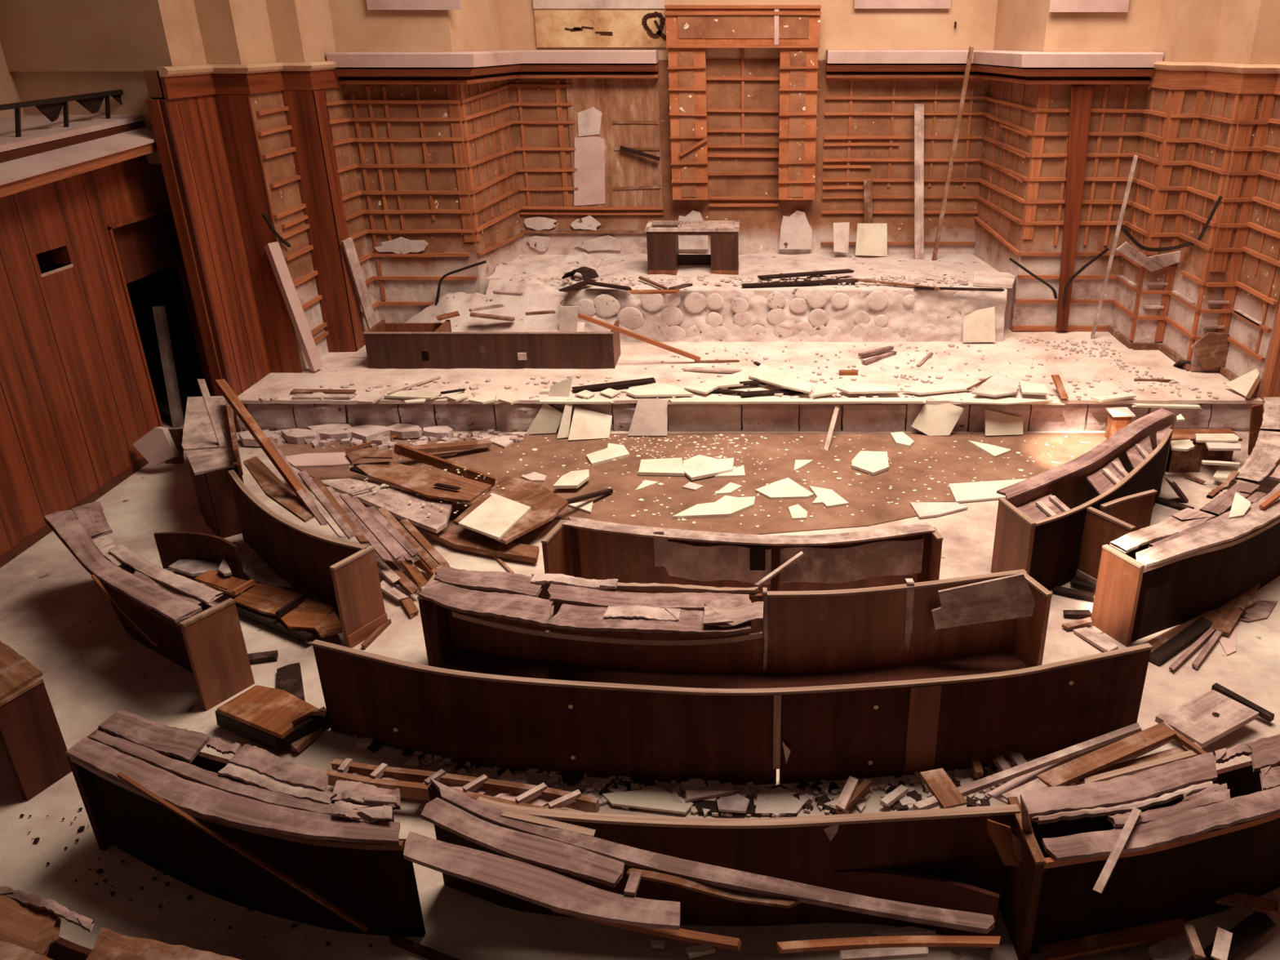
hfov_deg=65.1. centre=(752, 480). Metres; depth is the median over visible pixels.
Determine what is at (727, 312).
platform
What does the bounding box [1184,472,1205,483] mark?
wooden plank
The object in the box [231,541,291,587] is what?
sheet
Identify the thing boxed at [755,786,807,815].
piece
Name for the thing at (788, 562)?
wooden stick
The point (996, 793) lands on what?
board
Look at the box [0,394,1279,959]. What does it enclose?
floor
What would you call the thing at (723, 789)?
wooden plank
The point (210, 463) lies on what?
bench section
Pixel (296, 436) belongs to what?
lump
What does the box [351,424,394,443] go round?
lump
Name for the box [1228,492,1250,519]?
plaster slab
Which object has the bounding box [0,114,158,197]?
trim
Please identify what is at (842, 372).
wooden plank
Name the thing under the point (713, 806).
sheet
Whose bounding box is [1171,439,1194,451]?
plaster
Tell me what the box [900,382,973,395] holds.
plaster slab
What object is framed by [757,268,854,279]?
wooden plank
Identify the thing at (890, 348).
wooden plank
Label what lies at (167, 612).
bench
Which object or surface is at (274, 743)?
wooden plank
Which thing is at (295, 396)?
wooden plank
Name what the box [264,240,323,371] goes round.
timber beam
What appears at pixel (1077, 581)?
wooden plank
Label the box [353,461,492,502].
wooden board
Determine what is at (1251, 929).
wooden plank
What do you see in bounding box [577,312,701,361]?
wooden stick
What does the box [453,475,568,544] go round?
wooden board
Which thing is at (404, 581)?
wooden plank
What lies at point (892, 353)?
wooden plank
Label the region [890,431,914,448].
plaster piece
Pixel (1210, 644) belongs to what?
wooden plank
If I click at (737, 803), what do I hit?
sheet
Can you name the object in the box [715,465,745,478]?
plaster piece
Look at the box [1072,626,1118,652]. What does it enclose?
wooden plank
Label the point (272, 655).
wooden plank
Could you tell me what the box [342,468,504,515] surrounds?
litter
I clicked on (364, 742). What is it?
rubble
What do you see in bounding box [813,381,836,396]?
plaster slab
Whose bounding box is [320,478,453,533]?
wooden board
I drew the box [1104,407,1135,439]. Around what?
block
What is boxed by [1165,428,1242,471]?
crate
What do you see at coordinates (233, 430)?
wooden board
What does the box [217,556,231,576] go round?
sheet
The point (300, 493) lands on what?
wooden plank
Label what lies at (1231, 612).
wooden plank
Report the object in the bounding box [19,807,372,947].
litter
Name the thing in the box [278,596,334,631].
board
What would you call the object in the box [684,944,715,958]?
litter piece
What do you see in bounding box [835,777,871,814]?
wooden plank
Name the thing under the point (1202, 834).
bench
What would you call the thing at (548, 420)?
plaster slab
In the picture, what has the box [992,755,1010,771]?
wooden plank
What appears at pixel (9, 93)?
wall
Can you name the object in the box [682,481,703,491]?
plaster piece
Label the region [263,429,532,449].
rubble
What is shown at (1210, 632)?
wooden plank
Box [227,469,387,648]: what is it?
bench
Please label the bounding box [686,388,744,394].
wooden plank
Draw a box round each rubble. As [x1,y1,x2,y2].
[263,429,532,449]
[353,734,1014,817]
[1016,337,1182,395]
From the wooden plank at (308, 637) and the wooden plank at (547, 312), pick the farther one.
the wooden plank at (547, 312)
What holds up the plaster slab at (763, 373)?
on the plaster slab at (733, 380)
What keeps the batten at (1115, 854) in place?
on the bench at (1202, 834)
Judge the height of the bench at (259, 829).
0.927 m
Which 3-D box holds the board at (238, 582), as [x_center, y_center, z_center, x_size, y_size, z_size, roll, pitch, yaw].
[-5.035,1.019,9.637,0.373,0.030,0.235,13,27,26]
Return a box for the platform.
[485,252,1013,342]
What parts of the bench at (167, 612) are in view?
moulding, hanging trim, panel, kick panel, panel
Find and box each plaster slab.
[133,426,179,466]
[356,391,382,404]
[383,389,440,399]
[404,398,426,404]
[446,391,468,401]
[468,393,497,404]
[497,391,519,404]
[524,404,563,434]
[548,376,573,396]
[556,399,573,438]
[559,306,578,332]
[568,406,612,440]
[574,390,595,398]
[599,388,621,397]
[626,383,693,397]
[627,399,667,435]
[684,370,755,394]
[748,364,810,394]
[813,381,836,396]
[836,382,901,394]
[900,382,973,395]
[900,386,959,394]
[911,397,964,435]
[948,396,1053,404]
[962,306,995,342]
[971,372,1018,397]
[984,409,1022,435]
[1018,381,1047,395]
[1090,392,1136,402]
[1224,368,1259,396]
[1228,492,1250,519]
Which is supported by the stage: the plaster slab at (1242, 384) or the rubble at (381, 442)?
the plaster slab at (1242, 384)
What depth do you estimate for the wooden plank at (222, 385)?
10.24 m
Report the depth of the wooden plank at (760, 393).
13.70 m
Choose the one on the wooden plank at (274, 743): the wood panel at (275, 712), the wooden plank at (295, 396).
the wood panel at (275, 712)
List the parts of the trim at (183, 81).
cap moulding, cap moulding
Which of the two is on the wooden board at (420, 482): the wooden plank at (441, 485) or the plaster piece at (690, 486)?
the wooden plank at (441, 485)
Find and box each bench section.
[182,395,244,537]
[1075,488,1157,592]
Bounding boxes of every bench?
[0,640,71,800]
[0,884,240,959]
[44,501,254,711]
[65,709,425,937]
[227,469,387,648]
[311,640,1152,784]
[363,320,621,368]
[389,777,1020,959]
[417,564,1052,688]
[541,515,942,593]
[986,733,1279,959]
[991,408,1176,591]
[1090,396,1279,646]
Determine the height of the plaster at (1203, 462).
0.030 m
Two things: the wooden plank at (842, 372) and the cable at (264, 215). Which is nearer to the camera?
the cable at (264, 215)
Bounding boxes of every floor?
[0,114,132,142]
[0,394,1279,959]
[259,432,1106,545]
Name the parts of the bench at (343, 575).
post, panel, panel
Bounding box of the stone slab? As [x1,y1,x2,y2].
[973,271,1015,288]
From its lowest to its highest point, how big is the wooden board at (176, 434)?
0.508 m
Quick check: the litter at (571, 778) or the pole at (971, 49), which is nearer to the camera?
the litter at (571, 778)
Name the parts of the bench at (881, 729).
panel, panel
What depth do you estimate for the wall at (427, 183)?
15.71 m
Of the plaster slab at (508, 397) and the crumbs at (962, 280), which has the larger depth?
the crumbs at (962, 280)
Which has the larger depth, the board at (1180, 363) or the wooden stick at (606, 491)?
the board at (1180, 363)
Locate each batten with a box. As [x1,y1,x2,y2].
[197,378,226,446]
[822,403,839,451]
[1093,807,1142,893]
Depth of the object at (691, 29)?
17.15 m
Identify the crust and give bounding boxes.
[1115,241,1181,271]
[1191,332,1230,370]
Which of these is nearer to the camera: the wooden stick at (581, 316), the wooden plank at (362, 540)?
the wooden plank at (362, 540)
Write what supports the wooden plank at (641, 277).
on the platform
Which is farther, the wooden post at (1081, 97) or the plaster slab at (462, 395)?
the wooden post at (1081, 97)
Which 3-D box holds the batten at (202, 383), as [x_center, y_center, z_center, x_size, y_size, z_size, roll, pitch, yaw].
[-6.035,-0.748,11.103,0.070,0.740,0.396,-19,31,-37]
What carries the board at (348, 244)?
on the stage
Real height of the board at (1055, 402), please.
0.056 m
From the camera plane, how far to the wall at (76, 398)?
11.35 m
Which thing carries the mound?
on the stage
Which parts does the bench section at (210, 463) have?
panel, panel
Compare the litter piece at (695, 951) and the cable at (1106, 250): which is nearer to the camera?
the litter piece at (695, 951)
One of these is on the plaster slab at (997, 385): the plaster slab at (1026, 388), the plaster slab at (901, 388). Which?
the plaster slab at (1026, 388)
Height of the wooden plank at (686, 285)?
0.099 m
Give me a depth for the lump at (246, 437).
13.23 m
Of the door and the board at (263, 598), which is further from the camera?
the door
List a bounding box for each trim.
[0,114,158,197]
[155,61,1279,99]
[325,49,1164,84]
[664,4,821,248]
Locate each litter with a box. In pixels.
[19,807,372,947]
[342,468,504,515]
[367,740,998,817]
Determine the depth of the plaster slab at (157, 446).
12.31 m
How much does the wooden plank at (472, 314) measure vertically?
0.140 m
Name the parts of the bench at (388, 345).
panel, rail, knob, panel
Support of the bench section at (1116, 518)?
on the floor at (54, 615)
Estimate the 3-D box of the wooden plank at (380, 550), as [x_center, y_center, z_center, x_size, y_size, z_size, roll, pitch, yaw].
[-4.088,0.438,10.263,0.080,0.305,1.561,-20,31,-37]
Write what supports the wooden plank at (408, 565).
on the floor at (54, 615)
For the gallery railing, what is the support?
on the floor at (31, 124)
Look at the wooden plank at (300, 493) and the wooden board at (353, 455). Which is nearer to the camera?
the wooden plank at (300, 493)
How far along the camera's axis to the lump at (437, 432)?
13.45 m
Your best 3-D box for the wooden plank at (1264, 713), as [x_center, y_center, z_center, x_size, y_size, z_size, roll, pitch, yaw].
[3.966,1.794,8.037,0.060,0.092,0.491,-19,30,-36]
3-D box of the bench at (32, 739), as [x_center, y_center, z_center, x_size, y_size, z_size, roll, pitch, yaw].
[-6.277,1.559,7.722,2.788,0.848,0.611,16,29,32]
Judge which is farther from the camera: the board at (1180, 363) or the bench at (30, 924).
the board at (1180, 363)
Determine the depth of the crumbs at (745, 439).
12.43 m
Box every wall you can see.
[0,0,1279,164]
[0,41,24,119]
[0,154,214,556]
[143,59,1279,432]
[1258,303,1279,402]
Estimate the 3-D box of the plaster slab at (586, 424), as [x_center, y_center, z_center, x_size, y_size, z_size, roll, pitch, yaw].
[-2.200,-0.762,13.469,0.566,0.379,0.375,0,24,0]
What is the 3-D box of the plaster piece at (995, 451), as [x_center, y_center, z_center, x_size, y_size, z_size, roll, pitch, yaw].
[3.086,-0.435,13.151,0.342,0.030,0.580,-19,30,-35]
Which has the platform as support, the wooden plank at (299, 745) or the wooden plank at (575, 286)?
the wooden plank at (575, 286)
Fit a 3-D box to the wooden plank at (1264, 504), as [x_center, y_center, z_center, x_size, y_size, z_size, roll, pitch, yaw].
[5.045,0.190,9.654,0.435,0.060,0.050,-19,31,-37]
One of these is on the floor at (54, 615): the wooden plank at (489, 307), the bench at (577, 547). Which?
the bench at (577, 547)
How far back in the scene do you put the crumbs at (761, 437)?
13.27 m
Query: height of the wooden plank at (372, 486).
0.031 m
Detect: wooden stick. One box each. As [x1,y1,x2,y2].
[565,488,613,504]
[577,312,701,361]
[754,551,804,587]
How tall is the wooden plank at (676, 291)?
0.035 m
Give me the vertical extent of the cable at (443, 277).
0.920 m
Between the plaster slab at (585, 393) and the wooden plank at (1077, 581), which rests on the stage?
the plaster slab at (585, 393)
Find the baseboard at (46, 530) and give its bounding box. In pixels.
[0,457,148,568]
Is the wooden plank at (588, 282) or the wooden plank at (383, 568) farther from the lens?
the wooden plank at (588, 282)
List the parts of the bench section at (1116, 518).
panel, panel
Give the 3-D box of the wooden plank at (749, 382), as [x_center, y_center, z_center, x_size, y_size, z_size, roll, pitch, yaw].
[-0.133,-1.361,13.978,0.728,0.062,0.100,-4,24,-9]
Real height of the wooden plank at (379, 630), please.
0.050 m
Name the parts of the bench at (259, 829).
panel, moulding, hanging trim, panel, kick panel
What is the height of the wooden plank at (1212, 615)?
0.050 m
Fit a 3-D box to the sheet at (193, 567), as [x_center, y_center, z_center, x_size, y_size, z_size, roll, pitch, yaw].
[-5.617,0.828,10.137,0.532,0.030,0.558,0,24,0]
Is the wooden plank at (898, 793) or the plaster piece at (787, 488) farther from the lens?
the plaster piece at (787, 488)
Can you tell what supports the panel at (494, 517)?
on the wooden board at (544, 504)
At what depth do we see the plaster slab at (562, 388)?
13.63 m
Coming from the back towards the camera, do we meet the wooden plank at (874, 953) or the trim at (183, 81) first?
the trim at (183, 81)
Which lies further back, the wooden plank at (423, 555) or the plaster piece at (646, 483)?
the plaster piece at (646, 483)
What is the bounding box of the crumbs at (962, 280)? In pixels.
[521,274,968,285]
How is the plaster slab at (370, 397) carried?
on the stage
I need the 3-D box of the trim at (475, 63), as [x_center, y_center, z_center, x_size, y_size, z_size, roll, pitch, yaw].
[-0.115,-6.625,15.895,12.270,0.445,2.810,0,24,0]
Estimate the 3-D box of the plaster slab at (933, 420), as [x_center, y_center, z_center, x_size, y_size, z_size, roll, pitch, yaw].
[2.529,-0.863,13.549,0.696,0.501,0.202,4,24,10]
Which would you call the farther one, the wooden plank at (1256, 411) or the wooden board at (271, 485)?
the wooden plank at (1256, 411)
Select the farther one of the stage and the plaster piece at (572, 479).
the stage
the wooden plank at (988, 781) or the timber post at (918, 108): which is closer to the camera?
the wooden plank at (988, 781)
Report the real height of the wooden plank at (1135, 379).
0.020 m
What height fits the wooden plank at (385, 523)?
0.212 m
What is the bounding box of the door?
[106,206,182,426]
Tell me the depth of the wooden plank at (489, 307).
15.55 m
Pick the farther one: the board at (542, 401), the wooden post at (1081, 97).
the wooden post at (1081, 97)
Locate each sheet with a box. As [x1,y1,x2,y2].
[153,531,245,580]
[168,559,220,576]
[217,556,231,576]
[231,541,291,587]
[561,266,599,279]
[602,787,693,813]
[693,796,755,815]
[716,793,749,813]
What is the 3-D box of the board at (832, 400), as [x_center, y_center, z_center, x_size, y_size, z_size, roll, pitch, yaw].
[0.615,-1.080,13.495,3.548,0.039,0.140,0,24,0]
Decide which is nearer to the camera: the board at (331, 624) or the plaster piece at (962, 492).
the board at (331, 624)
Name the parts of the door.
transom panel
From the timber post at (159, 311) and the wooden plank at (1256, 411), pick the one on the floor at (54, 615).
the timber post at (159, 311)
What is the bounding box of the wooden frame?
[325,758,599,813]
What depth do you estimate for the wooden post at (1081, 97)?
15.56 m
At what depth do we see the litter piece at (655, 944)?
5.94 m
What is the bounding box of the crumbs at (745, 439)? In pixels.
[309,434,1088,528]
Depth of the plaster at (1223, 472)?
12.22 m
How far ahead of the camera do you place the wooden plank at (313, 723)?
7.66 m
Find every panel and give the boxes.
[217,684,326,738]
[275,662,305,701]
[457,493,530,540]
[833,222,849,253]
[854,223,887,256]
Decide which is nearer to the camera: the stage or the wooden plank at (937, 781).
the wooden plank at (937, 781)
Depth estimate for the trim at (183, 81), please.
13.29 m
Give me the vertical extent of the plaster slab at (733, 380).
0.030 m
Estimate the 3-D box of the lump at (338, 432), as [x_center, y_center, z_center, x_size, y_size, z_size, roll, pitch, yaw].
[-5.728,-0.651,13.515,0.732,0.112,0.371,0,24,0]
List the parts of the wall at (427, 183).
veneer panel, veneer panel, veneer panel, veneer panel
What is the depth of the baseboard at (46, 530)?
11.49 m
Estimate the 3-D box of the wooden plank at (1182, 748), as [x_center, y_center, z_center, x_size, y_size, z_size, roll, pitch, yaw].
[2.758,2.027,7.101,1.086,0.040,0.070,-8,25,-18]
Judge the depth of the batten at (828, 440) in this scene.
13.28 m
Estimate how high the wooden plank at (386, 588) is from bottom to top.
0.055 m
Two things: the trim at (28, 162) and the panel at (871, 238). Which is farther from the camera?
the panel at (871, 238)
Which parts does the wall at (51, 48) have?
stained panel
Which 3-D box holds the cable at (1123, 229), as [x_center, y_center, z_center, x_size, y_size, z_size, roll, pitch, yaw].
[6.008,-3.574,14.785,1.037,0.360,0.282,7,25,16]
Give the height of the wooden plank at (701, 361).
0.020 m
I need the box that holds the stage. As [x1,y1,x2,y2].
[236,328,1263,431]
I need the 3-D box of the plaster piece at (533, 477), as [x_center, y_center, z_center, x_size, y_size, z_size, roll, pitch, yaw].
[-2.666,-0.034,12.266,0.319,0.020,0.217,20,31,37]
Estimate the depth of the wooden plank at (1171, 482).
11.59 m
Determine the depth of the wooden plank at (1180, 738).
7.16 m
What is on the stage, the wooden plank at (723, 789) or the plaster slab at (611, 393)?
the plaster slab at (611, 393)
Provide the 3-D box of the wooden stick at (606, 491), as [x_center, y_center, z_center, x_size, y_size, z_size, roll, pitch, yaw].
[-1.903,0.188,11.519,0.060,0.192,0.834,15,28,31]
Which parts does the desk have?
frame, modesty panel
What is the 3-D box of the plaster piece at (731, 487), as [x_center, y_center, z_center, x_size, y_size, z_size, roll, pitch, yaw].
[-0.301,0.115,11.933,0.180,0.020,0.369,16,29,31]
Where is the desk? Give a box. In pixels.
[644,220,739,274]
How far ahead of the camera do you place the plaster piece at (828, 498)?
11.67 m
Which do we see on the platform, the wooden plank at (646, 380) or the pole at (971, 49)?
the pole at (971, 49)
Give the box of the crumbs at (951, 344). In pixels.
[644,342,1078,370]
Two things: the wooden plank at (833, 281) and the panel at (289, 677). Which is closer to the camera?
the panel at (289, 677)
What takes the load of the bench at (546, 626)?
on the floor at (54, 615)
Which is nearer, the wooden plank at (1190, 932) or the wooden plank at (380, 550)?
the wooden plank at (1190, 932)
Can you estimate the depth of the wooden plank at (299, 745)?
7.61 m
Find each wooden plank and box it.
[214,703,284,751]
[231,579,256,595]
[235,603,314,642]
[247,649,278,664]
[267,436,319,511]
[275,593,306,617]
[282,706,330,751]
[290,388,356,394]
[290,727,323,752]
[291,394,355,399]
[295,488,327,525]
[297,470,356,539]
[301,481,345,537]
[311,476,368,543]
[325,486,393,561]
[338,493,405,560]
[344,435,397,450]
[349,466,368,476]
[351,485,375,493]
[351,495,410,560]
[360,618,391,649]
[365,506,418,557]
[376,560,400,583]
[377,506,438,570]
[380,580,408,601]
[382,560,420,594]
[385,578,408,593]
[386,376,441,395]
[394,443,495,487]
[396,439,493,455]
[399,518,450,567]
[400,560,427,587]
[400,595,418,617]
[413,559,436,576]
[432,452,457,457]
[433,482,461,490]
[435,311,460,320]
[440,388,465,394]
[469,303,504,311]
[469,311,515,321]
[492,290,523,296]
[493,556,513,573]
[525,310,555,315]
[558,278,593,292]
[571,377,656,392]
[585,280,631,290]
[627,288,679,294]
[638,275,668,289]
[668,283,693,289]
[683,366,741,373]
[684,782,737,802]
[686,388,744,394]
[694,360,739,362]
[725,380,767,387]
[740,388,803,396]
[741,279,857,288]
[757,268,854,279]
[835,775,857,811]
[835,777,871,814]
[838,369,858,375]
[838,946,928,959]
[849,278,942,290]
[857,345,893,357]
[862,350,897,364]
[879,784,907,806]
[912,722,1142,809]
[913,286,1004,291]
[916,351,933,366]
[920,768,967,808]
[966,375,992,389]
[971,759,983,777]
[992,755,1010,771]
[1001,720,1175,803]
[1009,752,1026,766]
[1036,722,1176,786]
[1039,917,1186,959]
[1051,374,1068,399]
[1051,585,1094,600]
[1061,617,1093,630]
[1062,609,1091,617]
[1070,575,1096,591]
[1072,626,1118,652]
[1075,742,1202,785]
[1082,750,1196,783]
[1133,377,1174,382]
[1142,600,1255,653]
[1149,616,1213,665]
[1155,496,1194,510]
[1164,475,1188,502]
[1168,627,1215,671]
[1172,729,1206,755]
[1183,924,1205,959]
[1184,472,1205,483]
[1191,630,1222,669]
[1204,911,1276,959]
[1210,582,1260,635]
[1210,927,1232,959]
[1211,682,1274,722]
[1215,892,1279,916]
[1239,607,1247,617]
[1244,375,1261,400]
[1247,404,1263,455]
[1258,490,1279,509]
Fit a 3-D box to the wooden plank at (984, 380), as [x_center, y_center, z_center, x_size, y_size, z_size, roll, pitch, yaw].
[3.242,-1.388,14.014,0.030,0.051,0.746,21,32,39]
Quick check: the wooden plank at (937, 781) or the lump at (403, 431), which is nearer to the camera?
the wooden plank at (937, 781)
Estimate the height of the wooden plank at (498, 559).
0.020 m
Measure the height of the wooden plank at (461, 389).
0.020 m
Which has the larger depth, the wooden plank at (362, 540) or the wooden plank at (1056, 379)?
the wooden plank at (1056, 379)
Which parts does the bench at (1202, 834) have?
panel, panel, kick panel, moulding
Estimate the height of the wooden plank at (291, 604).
0.050 m
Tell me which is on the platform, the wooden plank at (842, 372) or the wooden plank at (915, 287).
the wooden plank at (915, 287)
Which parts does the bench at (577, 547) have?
panel, panel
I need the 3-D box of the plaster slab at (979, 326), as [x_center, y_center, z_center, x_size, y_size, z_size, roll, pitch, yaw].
[3.643,-2.491,15.914,0.526,0.567,0.142,0,24,0]
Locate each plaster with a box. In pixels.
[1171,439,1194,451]
[1176,413,1185,422]
[1195,433,1239,442]
[1201,460,1239,466]
[1204,442,1240,450]
[1212,465,1239,482]
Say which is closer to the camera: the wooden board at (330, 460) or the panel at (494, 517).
the panel at (494, 517)
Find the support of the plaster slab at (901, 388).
on the stage
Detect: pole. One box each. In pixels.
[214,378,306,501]
[931,46,973,260]
[1090,155,1137,339]
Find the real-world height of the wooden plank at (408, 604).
0.056 m
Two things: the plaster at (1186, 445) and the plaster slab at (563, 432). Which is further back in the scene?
the plaster slab at (563, 432)
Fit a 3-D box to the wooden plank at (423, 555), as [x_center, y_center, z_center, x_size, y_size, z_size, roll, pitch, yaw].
[-3.570,0.592,10.281,0.080,0.194,1.357,-19,30,-36]
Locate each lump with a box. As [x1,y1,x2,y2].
[238,430,281,446]
[280,428,319,444]
[306,423,355,440]
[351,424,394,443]
[387,422,422,439]
[423,426,453,439]
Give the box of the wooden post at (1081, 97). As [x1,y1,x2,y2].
[1055,85,1093,328]
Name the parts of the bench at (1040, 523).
panel, panel, seat panel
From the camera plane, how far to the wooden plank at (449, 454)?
12.85 m
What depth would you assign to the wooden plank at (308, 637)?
9.10 m
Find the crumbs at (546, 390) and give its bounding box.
[258,369,1217,399]
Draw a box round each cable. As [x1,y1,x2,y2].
[261,213,290,247]
[435,260,486,305]
[1008,257,1057,299]
[1062,248,1108,307]
[1120,226,1193,251]
[1197,195,1222,240]
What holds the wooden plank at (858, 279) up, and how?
on the platform
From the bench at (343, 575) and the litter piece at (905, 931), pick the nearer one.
the litter piece at (905, 931)
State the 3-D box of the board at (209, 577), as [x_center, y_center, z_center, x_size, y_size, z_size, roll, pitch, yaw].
[-5.213,0.976,9.708,0.497,0.030,0.188,12,27,24]
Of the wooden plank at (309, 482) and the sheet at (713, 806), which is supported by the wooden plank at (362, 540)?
the wooden plank at (309, 482)
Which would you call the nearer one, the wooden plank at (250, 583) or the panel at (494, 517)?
the wooden plank at (250, 583)
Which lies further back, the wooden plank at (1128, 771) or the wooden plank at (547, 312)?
the wooden plank at (547, 312)
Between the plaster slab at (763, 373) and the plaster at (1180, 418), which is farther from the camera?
the plaster slab at (763, 373)
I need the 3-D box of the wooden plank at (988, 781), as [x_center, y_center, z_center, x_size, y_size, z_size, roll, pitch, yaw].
[1.996,2.021,7.042,2.008,0.040,0.060,-11,26,-23]
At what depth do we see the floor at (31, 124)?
11.70 m
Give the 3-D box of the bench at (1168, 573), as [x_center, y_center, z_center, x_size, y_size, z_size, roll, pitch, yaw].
[5.453,0.197,10.741,1.224,0.868,6.084,19,30,36]
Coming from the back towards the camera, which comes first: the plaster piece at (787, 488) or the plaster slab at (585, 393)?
the plaster slab at (585, 393)
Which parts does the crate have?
lid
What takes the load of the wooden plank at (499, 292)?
on the mound
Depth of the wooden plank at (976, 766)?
7.22 m
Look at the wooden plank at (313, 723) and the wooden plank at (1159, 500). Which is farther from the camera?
the wooden plank at (1159, 500)
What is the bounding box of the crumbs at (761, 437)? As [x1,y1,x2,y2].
[613,434,763,462]
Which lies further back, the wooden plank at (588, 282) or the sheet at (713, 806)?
the wooden plank at (588, 282)
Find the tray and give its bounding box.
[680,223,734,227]
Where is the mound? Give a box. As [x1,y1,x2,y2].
[350,252,603,357]
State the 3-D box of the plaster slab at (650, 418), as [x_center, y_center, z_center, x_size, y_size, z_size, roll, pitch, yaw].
[-1.426,-0.856,13.524,0.543,0.476,0.200,0,24,0]
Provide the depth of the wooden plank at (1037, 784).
6.91 m
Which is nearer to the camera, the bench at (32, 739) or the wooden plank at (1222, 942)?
the wooden plank at (1222, 942)
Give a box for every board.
[164,428,183,463]
[195,568,237,590]
[209,577,248,596]
[225,400,243,475]
[234,582,300,617]
[243,456,314,522]
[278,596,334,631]
[284,452,352,468]
[313,610,342,637]
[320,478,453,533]
[341,237,377,329]
[345,448,392,462]
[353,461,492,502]
[425,530,539,563]
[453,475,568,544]
[536,399,614,404]
[666,397,927,404]
[960,397,1064,404]
[986,758,1072,804]
[1131,403,1201,408]
[1155,689,1258,748]
[1173,360,1191,367]
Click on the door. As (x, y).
(143, 246)
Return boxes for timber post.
[151,305,184,427]
[863,179,872,223]
[914,103,924,259]
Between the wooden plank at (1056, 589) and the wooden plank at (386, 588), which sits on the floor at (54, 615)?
the wooden plank at (1056, 589)
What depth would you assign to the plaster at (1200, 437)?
12.29 m
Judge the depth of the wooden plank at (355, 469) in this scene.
11.82 m
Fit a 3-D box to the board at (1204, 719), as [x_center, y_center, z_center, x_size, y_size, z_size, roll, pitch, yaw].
[3.559,1.850,7.773,0.723,0.055,0.400,-14,28,-29]
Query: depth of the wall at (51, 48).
14.65 m
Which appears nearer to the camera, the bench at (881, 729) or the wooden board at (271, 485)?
the bench at (881, 729)
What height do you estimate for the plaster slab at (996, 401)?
0.021 m
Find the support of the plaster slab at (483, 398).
on the stage
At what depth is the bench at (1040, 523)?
10.08 m
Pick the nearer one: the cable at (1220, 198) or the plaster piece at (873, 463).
the plaster piece at (873, 463)
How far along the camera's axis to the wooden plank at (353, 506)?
10.21 m
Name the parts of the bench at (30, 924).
panel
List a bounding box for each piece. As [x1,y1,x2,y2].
[479,435,513,448]
[520,471,546,481]
[553,469,589,488]
[567,500,593,514]
[586,443,629,466]
[635,480,658,491]
[638,457,684,475]
[649,940,665,948]
[671,495,755,519]
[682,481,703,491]
[683,454,733,480]
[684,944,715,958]
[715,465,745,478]
[715,482,742,494]
[755,477,813,499]
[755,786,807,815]
[788,504,807,519]
[794,459,813,471]
[808,485,848,508]
[851,450,888,475]
[871,926,935,936]
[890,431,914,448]
[909,502,968,518]
[948,479,1025,502]
[968,440,1011,457]
[1147,937,1192,959]
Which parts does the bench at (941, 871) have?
floor rail, hanging trim, fallen trim, loose panel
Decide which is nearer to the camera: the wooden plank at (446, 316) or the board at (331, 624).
the board at (331, 624)
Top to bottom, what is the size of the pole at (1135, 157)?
2.885 m
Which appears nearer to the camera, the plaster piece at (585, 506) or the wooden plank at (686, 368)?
the plaster piece at (585, 506)
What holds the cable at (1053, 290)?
hanging from the wall at (427, 183)
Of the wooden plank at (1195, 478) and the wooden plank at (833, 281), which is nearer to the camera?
the wooden plank at (1195, 478)
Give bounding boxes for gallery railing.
[0,89,123,137]
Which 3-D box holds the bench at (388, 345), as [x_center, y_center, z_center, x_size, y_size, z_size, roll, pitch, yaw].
[-3.880,-2.067,15.042,3.670,0.549,0.850,0,24,0]
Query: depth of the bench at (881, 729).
7.23 m
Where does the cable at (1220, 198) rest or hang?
attached to the wall at (427, 183)
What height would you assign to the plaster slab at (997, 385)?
0.030 m
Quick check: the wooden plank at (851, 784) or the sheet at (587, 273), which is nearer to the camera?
the wooden plank at (851, 784)
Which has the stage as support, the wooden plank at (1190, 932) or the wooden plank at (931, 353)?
the wooden plank at (931, 353)
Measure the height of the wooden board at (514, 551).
0.060 m
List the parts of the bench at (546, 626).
panel, moulding, panel, panel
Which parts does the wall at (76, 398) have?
slot sill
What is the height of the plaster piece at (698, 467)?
0.040 m
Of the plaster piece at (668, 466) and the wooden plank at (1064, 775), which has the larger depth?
the plaster piece at (668, 466)
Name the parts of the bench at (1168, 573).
panel, panel, kick panel, moulding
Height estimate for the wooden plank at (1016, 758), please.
0.040 m
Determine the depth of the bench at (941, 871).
5.82 m

